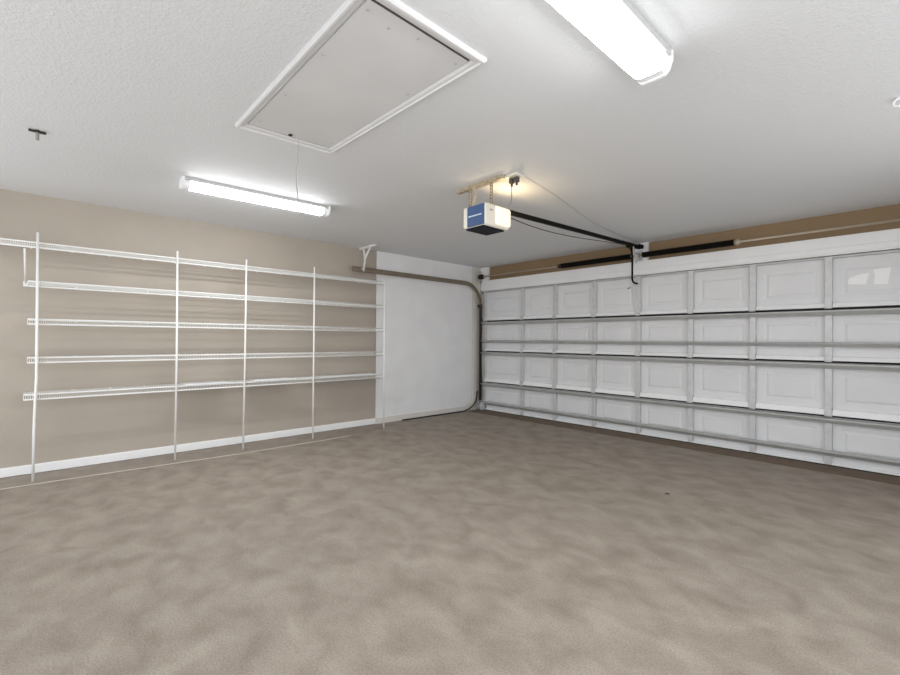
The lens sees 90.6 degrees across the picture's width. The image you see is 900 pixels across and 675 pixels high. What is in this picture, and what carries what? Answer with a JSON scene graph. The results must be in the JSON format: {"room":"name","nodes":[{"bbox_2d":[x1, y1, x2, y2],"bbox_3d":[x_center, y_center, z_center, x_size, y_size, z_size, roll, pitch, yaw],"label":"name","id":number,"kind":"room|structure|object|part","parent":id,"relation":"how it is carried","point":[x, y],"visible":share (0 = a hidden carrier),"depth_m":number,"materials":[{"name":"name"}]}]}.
{"room":"garage","nodes":[
{"label":"garage","id":0,"kind":"room"},
{"bbox_2d":[0,189,375,477],"bbox_3d":[-2.181,-0.013,5.712,7.550,2.566,0.150,1,0,-43],"label":"wall","id":1,"kind":"structure","parent":0,"point":[66,428],"depth_m":4.76,"materials":[{"name":"beige paint"}]},
{"bbox_2d":[23,248,27,286],"bbox_3d":[-3.758,-0.617,3.944,0.032,0.309,0.305,1,0,-43],"label":"brace","id":2,"kind":"object","parent":1,"relation":"attached to","point":[25,282],"visible":0.99,"depth_m":3.97,"materials":[{"name":"white metal"}]},
{"bbox_2d":[0,418,374,477],"bbox_3d":[-3.005,1.213,4.838,5.175,0.082,0.014,1,0,-43],"label":"baseboard","id":3,"kind":"structure","parent":1,"relation":"attached to","point":[84,461],"depth_m":4.77,"materials":[{"name":"white paint"}]},
{"bbox_2d":[0,238,383,284],"bbox_3d":[-2.822,-0.795,4.806,4.869,0.057,0.309,1,0,-43],"label":"wire shelf","id":4,"kind":"object","parent":1,"relation":"attached to","point":[173,259],"visible":0.99,"depth_m":4.64,"materials":[{"name":"white metal"}]},
{"bbox_2d":[0,422,390,488],"bbox_3d":[-2.721,1.260,4.770,5.500,0.002,0.500,1,0,-43],"label":"trim","id":5,"kind":"structure","parent":1,"relation":"attached to","point":[20,480],"depth_m":4.68,"materials":[{"name":"grey concrete"}]},
{"bbox_2d":[31,232,39,481],"bbox_3d":[-3.600,0.167,3.874,0.038,2.163,0.037,1,0,-43],"label":"pole","id":6,"kind":"object","parent":5,"relation":"on","point":[37,281],"visible":1,"depth_m":3.86,"materials":[{"name":"white metal"}]},
{"bbox_2d":[174,251,178,459],"bbox_3d":[-2.821,0.183,4.594,0.030,2.148,0.037,1,0,-43],"label":"pole","id":7,"kind":"object","parent":5,"relation":"on","point":[177,252],"visible":1,"depth_m":4.58,"materials":[{"name":"white metal"}]},
{"bbox_2d":[242,259,247,449],"bbox_3d":[-2.327,0.189,5.051,0.041,2.148,0.037,1,0,-43],"label":"pole","id":8,"kind":"object","parent":5,"relation":"on","point":[246,266],"visible":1,"depth_m":5.04,"materials":[{"name":"white metal"}]},
{"bbox_2d":[312,267,314,438],"bbox_3d":[-1.720,0.192,5.612,0.029,2.158,0.037,1,0,-43],"label":"pole","id":9,"kind":"object","parent":5,"relation":"on","point":[313,327],"visible":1,"depth_m":5.60,"materials":[{"name":"white metal"}]},
{"bbox_2d":[23,374,382,400],"bbox_3d":[-2.412,0.533,5.186,3.687,0.057,0.309,1,0,-43],"label":"wire shelf","id":10,"kind":"object","parent":1,"relation":"attached to","point":[297,379],"visible":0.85,"depth_m":4.55,"materials":[{"name":"white metal"}]},
{"bbox_3d":[-2.444,0.515,5.222,3.683,0.005,0.194,1,0,-43],"label":"deck rod","id":11,"kind":"part","parent":10,"relation":"part of","materials":[{"name":"white plastic"}]},
{"bbox_2d":[179,381,230,384],"bbox_3d":[-2.696,0.495,4.907,0.450,0.012,0.294,1,0,-43],"label":"liner","id":12,"kind":"object","parent":10,"relation":"on","point":[205,382],"visible":1,"depth_m":4.87,"materials":[{"name":"white plastic"}]},
{"bbox_2d":[246,377,295,380],"bbox_3d":[-2.167,0.499,5.395,0.490,0.017,0.294,1,0,-43],"label":"liner","id":13,"kind":"object","parent":10,"relation":"on","point":[281,378],"visible":1,"depth_m":5.33,"materials":[{"name":"white plastic"}]},
{"bbox_2d":[311,373,380,377],"bbox_3d":[-1.411,0.510,6.094,0.930,0.014,0.294,1,0,-43],"label":"liner","id":14,"kind":"object","parent":10,"relation":"on","point":[357,374],"visible":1,"depth_m":6.00,"materials":[{"name":"white"}]},
{"bbox_2d":[27,351,383,363],"bbox_3d":[-2.395,0.213,5.201,3.687,0.057,0.309,1,0,-43],"label":"wire shelf","id":15,"kind":"object","parent":1,"relation":"attached to","point":[328,354],"visible":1,"depth_m":4.74,"materials":[{"name":"white metal"}]},
{"bbox_3d":[-2.295,0.192,5.093,3.683,0.014,0.014,1,0,-43],"label":"rod","id":16,"kind":"part","parent":15,"relation":"part of","materials":[{"name":"white plastic"}]},
{"bbox_3d":[-2.295,0.235,5.093,3.683,0.014,0.014,1,0,-43],"label":"rod","id":17,"kind":"part","parent":15,"relation":"part of","materials":[{"name":"white plastic"}]},
{"bbox_2d":[27,318,383,331],"bbox_3d":[-2.393,-0.122,5.203,3.687,0.057,0.309,1,0,-43],"label":"wire shelf","id":18,"kind":"object","parent":1,"relation":"attached to","point":[323,328],"visible":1,"depth_m":4.68,"materials":[{"name":"white metal"}]},
{"bbox_3d":[-2.425,-0.140,5.239,3.683,0.005,0.194,1,0,-43],"label":"deck rod","id":19,"kind":"part","parent":18,"relation":"part of","materials":[{"name":"white plastic"}]},
{"bbox_3d":[-2.293,-0.100,5.095,3.683,0.014,0.014,1,0,-43],"label":"rod","id":20,"kind":"part","parent":18,"relation":"part of","materials":[{"name":"white plastic"}]},
{"bbox_2d":[28,280,383,308],"bbox_3d":[-2.390,-0.451,5.205,3.687,0.057,0.309,1,0,-43],"label":"wire shelf","id":21,"kind":"object","parent":1,"relation":"attached to","point":[31,283],"visible":0.99,"depth_m":4.72,"materials":[{"name":"white metal"}]},
{"bbox_2d":[352,244,482,400],"bbox_3d":[-0.316,-0.078,7.061,2.680,2.396,0.400,1,0,-43],"label":"door track","id":22,"kind":"object","parent":1,"relation":"attached to","point":[354,268],"visible":1,"depth_m":7.28,"materials":[{"name":"beige metal"}]},
{"bbox_3d":[-1.160,-1.273,6.281,0.030,0.026,0.400,1,0,-43],"label":"hanger rail","id":23,"kind":"part","parent":22,"relation":"part of","materials":[{"name":"white metal"}]},
{"bbox_2d":[375,251,471,417],"bbox_3d":[-0.356,-0.036,7.288,2.020,2.478,0.012,1,0,-43],"label":"wall","id":24,"kind":"structure","parent":1,"relation":"attached to","point":[428,324],"depth_m":7.18,"materials":[{"name":"white paint"}]},
{"bbox_2d":[375,290,476,423],"bbox_3d":[-0.307,0.215,7.320,2.139,2.147,0.016,1,0,-43],"label":"trim","id":25,"kind":"structure","parent":1,"relation":"attached to","point":[455,409],"depth_m":7.90,"materials":[{"name":"beige paint"}]},
{"bbox_2d":[375,257,481,410],"bbox_3d":[-0.261,0.010,7.380,2.285,2.566,0.006,1,0,-43],"label":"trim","id":26,"kind":"structure","parent":1,"relation":"attached to","point":[474,269],"depth_m":8.06,"materials":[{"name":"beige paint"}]},
{"bbox_2d":[0,409,899,674],"bbox_3d":[0.127,1.332,3.419,7.850,0.120,6.650,1,0,-43],"label":"floor","id":27,"kind":"structure","parent":0,"point":[461,543],"depth_m":2.50,"materials":[{"name":"concrete"}]},
{"bbox_2d":[0,435,350,489],"bbox_3d":[-2.873,1.255,4.344,4.301,0.009,0.063,1,0,-42],"label":"trim","id":28,"kind":"structure","parent":27,"relation":"on","point":[349,435],"depth_m":4.35,"materials":[{"name":"beige"}]},
{"bbox_2d":[383,281,384,427],"bbox_3d":[-0.941,0.238,6.333,0.031,2.083,0.037,1,0,-43],"label":"pole","id":29,"kind":"object","parent":27,"relation":"on","point":[383,281],"visible":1,"depth_m":6.32,"materials":[{"name":"white metal"}]},
{"bbox_2d":[402,391,477,420],"bbox_3d":[-0.122,1.126,7.456,1.662,0.345,0.032,1,0,-42],"label":"cable","id":30,"kind":"object","parent":27,"relation":"on","point":[476,391],"visible":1,"depth_m":7.49,"materials":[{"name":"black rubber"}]},
{"bbox_2d":[0,0,899,267],"bbox_3d":[0.071,-1.355,3.367,7.650,0.120,6.650,1,0,-43],"label":"ceiling","id":31,"kind":"structure","parent":0,"point":[764,112],"depth_m":2.72,"materials":[{"name":"white paint"}]},
{"bbox_2d":[28,128,45,139],"bbox_3d":[-2.619,-1.284,2.828,0.084,0.063,0.023,1,0,-43],"label":"ceiling hook","id":32,"kind":"object","parent":31,"relation":"attached to","point":[37,132],"visible":1,"depth_m":2.82,"materials":[{"name":"grey metal"}]},
{"bbox_3d":[-2.619,-1.308,2.828,0.084,0.016,0.023,1,0,-43],"label":"plate","id":33,"kind":"part","parent":32,"relation":"part of","materials":[{"name":"grey metal"}]},
{"bbox_2d":[180,175,330,216],"bbox_3d":[-1.711,-1.258,4.044,1.265,0.090,0.141,1,0,-39],"label":"ceiling light","id":34,"kind":"object","parent":31,"relation":"attached to","point":[186,182],"visible":1,"depth_m":3.94,"materials":[{"name":"white plastic"}]},
{"bbox_2d":[235,0,486,213],"bbox_3d":[-0.576,-1.046,2.397,0.662,0.526,1.504,1,0,-43],"label":"attic hatch","id":35,"kind":"object","parent":31,"relation":"attached to","point":[387,57],"visible":1,"depth_m":2.21,"materials":[{"name":"white paint"}]},
{"bbox_3d":[-0.957,-1.041,2.824,0.039,0.516,0.009,0,0,-5],"label":"pull cord","id":36,"kind":"part","parent":35,"relation":"part of","materials":[{"name":"grey plastic"}]},
{"bbox_3d":[-0.572,-1.301,2.398,0.553,0.005,1.356,1,0,-43],"label":"panel","id":37,"kind":"part","parent":35,"relation":"part of","materials":[{"name":"paint"}]},
{"bbox_2d":[503,172,523,186],"bbox_3d":[0.509,-1.248,3.547,0.110,0.085,0.130,1,0,-43],"label":"outlet box","id":38,"kind":"object","parent":31,"relation":"attached to","point":[514,178],"visible":1,"depth_m":3.52,"materials":[{"name":"beige plastic"}]},
{"bbox_2d":[457,174,643,286],"bbox_3d":[1.394,-0.987,4.777,3.310,0.581,0.525,1,0,-43],"label":"garage door opener","id":39,"kind":"object","parent":31,"relation":"hanging from","point":[484,218],"visible":1,"depth_m":3.72,"materials":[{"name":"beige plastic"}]},
{"bbox_3d":[0.209,-0.995,3.631,0.010,0.167,0.190,1,0,-43],"label":"panel","id":40,"kind":"part","parent":39,"relation":"part of","materials":[{"name":"blue plastic"}]},
{"bbox_3d":[1.330,-1.112,4.754,2.529,0.149,0.011,1,0,-45],"label":"drive chain","id":41,"kind":"part","parent":39,"relation":"part of","materials":[{"name":"grey metal"}]},
{"bbox_3d":[1.448,-1.156,4.873,2.901,0.156,0.034,1,0,-45],"label":"rail","id":42,"kind":"part","parent":39,"relation":"part of","materials":[{"name":"black metal"}]},
{"bbox_3d":[2.404,-0.942,5.851,0.046,0.466,0.306,0,0,40],"label":"door arm","id":43,"kind":"part","parent":39,"relation":"part of","materials":[{"name":"black paint"}]},
{"bbox_2d":[524,176,638,242],"bbox_3d":[1.502,-1.272,4.753,0.108,0.004,3.082,0,0,39],"label":"wire","id":44,"kind":"object","parent":31,"relation":"attached to","point":[524,176],"visible":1,"depth_m":4.43,"materials":[{"name":"grey"}]},
{"bbox_2d":[547,0,673,85],"bbox_3d":[0.488,-1.248,1.644,1.253,0.109,0.171,1,0,-43],"label":"ceiling light","id":45,"kind":"object","parent":31,"relation":"attached to","point":[616,27],"visible":1,"depth_m":1.79,"materials":[{"name":"white plastic"}]},
{"bbox_2d":[892,97,899,106],"bbox_3d":[2.408,-1.259,2.391,0.029,0.052,0.047,1,0,-43],"label":"ring","id":46,"kind":"object","parent":31,"relation":"attached to","point":[897,98],"visible":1,"depth_m":2.39,"materials":[{"name":"white paint"}]},
{"bbox_2d":[482,204,899,293],"bbox_3d":[2.783,0.021,5.874,0.140,2.566,6.350,1,0,-43],"label":"wall","id":47,"kind":"structure","parent":0,"point":[890,212],"depth_m":5.09,"materials":[{"name":"brown paint"}]},
{"bbox_2d":[481,294,486,400],"bbox_3d":[0.672,0.253,8.154,0.139,2.100,0.124,1,0,-43],"label":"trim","id":48,"kind":"structure","parent":47,"relation":"attached to","point":[482,294],"depth_m":8.13,"materials":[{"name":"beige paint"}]},
{"bbox_2d":[481,267,489,280],"bbox_3d":[0.638,-1.143,8.070,0.048,0.241,0.188,1,0,-43],"label":"bracket","id":49,"kind":"object","parent":47,"relation":"attached to","point":[485,271],"depth_m":8.02,"materials":[{"name":"white metal"}]},
{"bbox_2d":[633,242,648,261],"bbox_3d":[2.565,-1.143,5.986,0.048,0.241,0.200,1,0,-43],"label":"bracket","id":50,"kind":"object","parent":47,"relation":"attached to","point":[646,244],"depth_m":5.93,"materials":[{"name":"white metal"}]},
{"bbox_2d":[469,409,899,484],"bbox_3d":[2.569,1.302,5.949,0.730,0.002,5.850,1,0,-43],"label":"trim","id":51,"kind":"structure","parent":47,"relation":"attached to","point":[882,478],"depth_m":5.08,"materials":[{"name":"concrete"}]},
{"bbox_2d":[476,249,899,476],"bbox_3d":[2.414,0.237,6.041,0.200,2.125,5.525,1,0,-43],"label":"door","id":52,"kind":"structure","parent":47,"relation":"in","point":[799,360],"depth_m":5.25,"materials":[{"name":"metal"}]},
{"bbox_3d":[0.910,0.756,7.720,0.061,0.063,0.790,1,0,-43],"label":"rail","id":53,"kind":"part","parent":52,"relation":"part of","materials":[{"name":"white metal"}]},
{"bbox_3d":[0.917,-0.329,7.726,0.061,0.048,0.790,1,0,-43],"label":"rail","id":54,"kind":"part","parent":52,"relation":"part of","materials":[{"name":"white metal"}]},
{"bbox_3d":[0.914,0.214,7.723,0.061,0.044,0.790,1,0,-43],"label":"rail","id":55,"kind":"part","parent":52,"relation":"part of","materials":[{"name":"white metal"}]},
{"bbox_3d":[1.423,-0.329,7.179,0.061,0.048,0.570,1,0,-43],"label":"rail","id":56,"kind":"part","parent":52,"relation":"part of","materials":[{"name":"white metal"}]},
{"bbox_3d":[1.419,0.214,7.176,0.061,0.044,0.570,1,0,-43],"label":"rail","id":57,"kind":"part","parent":52,"relation":"part of","materials":[{"name":"white metal"}]},
{"bbox_3d":[1.415,0.756,7.173,0.061,0.063,0.570,1,0,-43],"label":"rail","id":58,"kind":"part","parent":52,"relation":"part of","materials":[{"name":"white metal"}]},
{"bbox_3d":[1.867,-0.328,6.699,0.061,0.048,0.603,1,0,-43],"label":"rail","id":59,"kind":"part","parent":52,"relation":"part of","materials":[{"name":"white metal"}]},
{"bbox_3d":[1.863,0.215,6.696,0.061,0.044,0.603,1,0,-43],"label":"rail","id":60,"kind":"part","parent":52,"relation":"part of","materials":[{"name":"white metal"}]},
{"bbox_3d":[1.860,0.756,6.692,0.061,0.063,0.603,1,0,-43],"label":"rail","id":61,"kind":"part","parent":52,"relation":"part of","materials":[{"name":"white metal"}]},
{"bbox_3d":[2.307,0.215,6.215,0.061,0.044,0.577,1,0,-43],"label":"rail","id":62,"kind":"part","parent":52,"relation":"part of","materials":[{"name":"white metal"}]},
{"bbox_3d":[2.304,0.756,6.212,0.061,0.063,0.577,1,0,-43],"label":"rail","id":63,"kind":"part","parent":52,"relation":"part of","materials":[{"name":"white metal"}]},
{"bbox_3d":[2.311,-0.328,6.219,0.061,0.048,0.577,1,0,-43],"label":"rail","id":64,"kind":"part","parent":52,"relation":"part of","materials":[{"name":"white metal"}]},
{"bbox_3d":[2.753,-0.328,5.741,0.061,0.048,0.589,1,0,-43],"label":"rail","id":65,"kind":"part","parent":52,"relation":"part of","materials":[{"name":"white metal"}]},
{"bbox_3d":[2.749,0.215,5.737,0.061,0.044,0.589,1,0,-43],"label":"rail","id":66,"kind":"part","parent":52,"relation":"part of","materials":[{"name":"white metal"}]},
{"bbox_3d":[2.745,0.756,5.734,0.061,0.063,0.589,1,0,-43],"label":"rail","id":67,"kind":"part","parent":52,"relation":"part of","materials":[{"name":"white metal"}]},
{"bbox_3d":[2.473,-0.814,6.064,0.041,0.022,5.480,1,0,-43],"label":"rail","id":68,"kind":"part","parent":52,"relation":"part of","materials":[{"name":"white metal"}]},
{"bbox_3d":[2.459,1.282,6.052,0.041,0.018,5.480,1,0,-43],"label":"rail","id":69,"kind":"part","parent":52,"relation":"part of","materials":[{"name":"white metal"}]},
{"bbox_3d":[3.194,-0.328,5.263,0.061,0.048,0.583,1,0,-43],"label":"rail","id":70,"kind":"part","parent":52,"relation":"part of","materials":[{"name":"white metal"}]},
{"bbox_3d":[3.190,0.215,5.260,0.061,0.044,0.583,1,0,-43],"label":"rail","id":71,"kind":"part","parent":52,"relation":"part of","materials":[{"name":"white metal"}]},
{"bbox_3d":[3.187,0.756,5.257,0.061,0.063,0.583,1,0,-43],"label":"rail","id":72,"kind":"part","parent":52,"relation":"part of","materials":[{"name":"white metal"}]},
{"bbox_3d":[3.631,0.757,4.776,0.061,0.063,0.591,1,0,-43],"label":"rail","id":73,"kind":"part","parent":52,"relation":"part of","materials":[{"name":"white metal"}]},
{"bbox_3d":[3.639,-0.328,4.782,0.061,0.048,0.591,1,0,-43],"label":"rail","id":74,"kind":"part","parent":52,"relation":"part of","materials":[{"name":"white metal"}]},
{"bbox_3d":[3.635,0.215,4.779,0.061,0.044,0.591,1,0,-43],"label":"rail","id":75,"kind":"part","parent":52,"relation":"part of","materials":[{"name":"white metal"}]},
{"bbox_3d":[4.080,-0.328,4.305,0.061,0.048,0.582,1,0,-43],"label":"rail","id":76,"kind":"part","parent":52,"relation":"part of","materials":[{"name":"white metal"}]},
{"bbox_3d":[4.076,0.215,4.301,0.061,0.044,0.582,1,0,-43],"label":"rail","id":77,"kind":"part","parent":52,"relation":"part of","materials":[{"name":"white metal"}]},
{"bbox_3d":[4.073,0.757,4.298,0.061,0.063,0.582,1,0,-43],"label":"rail","id":78,"kind":"part","parent":52,"relation":"part of","materials":[{"name":"white metal"}]},
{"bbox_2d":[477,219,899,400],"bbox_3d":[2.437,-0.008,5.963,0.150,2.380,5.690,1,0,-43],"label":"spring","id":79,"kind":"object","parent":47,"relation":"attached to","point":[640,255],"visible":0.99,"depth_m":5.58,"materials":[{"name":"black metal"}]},
{"bbox_3d":[0.537,-1.088,8.061,0.112,0.220,0.030,1,0,-43],"label":"bearing plate","id":80,"kind":"part","parent":79,"relation":"part of","materials":[{"name":"metal"}]},
{"bbox_2d":[481,228,899,291],"bbox_3d":[2.512,-0.927,6.032,0.060,0.189,5.750,1,0,-43],"label":"trim","id":81,"kind":"structure","parent":47,"relation":"attached to","point":[891,234],"depth_m":5.23,"materials":[{"name":"white paint"}]}
]}

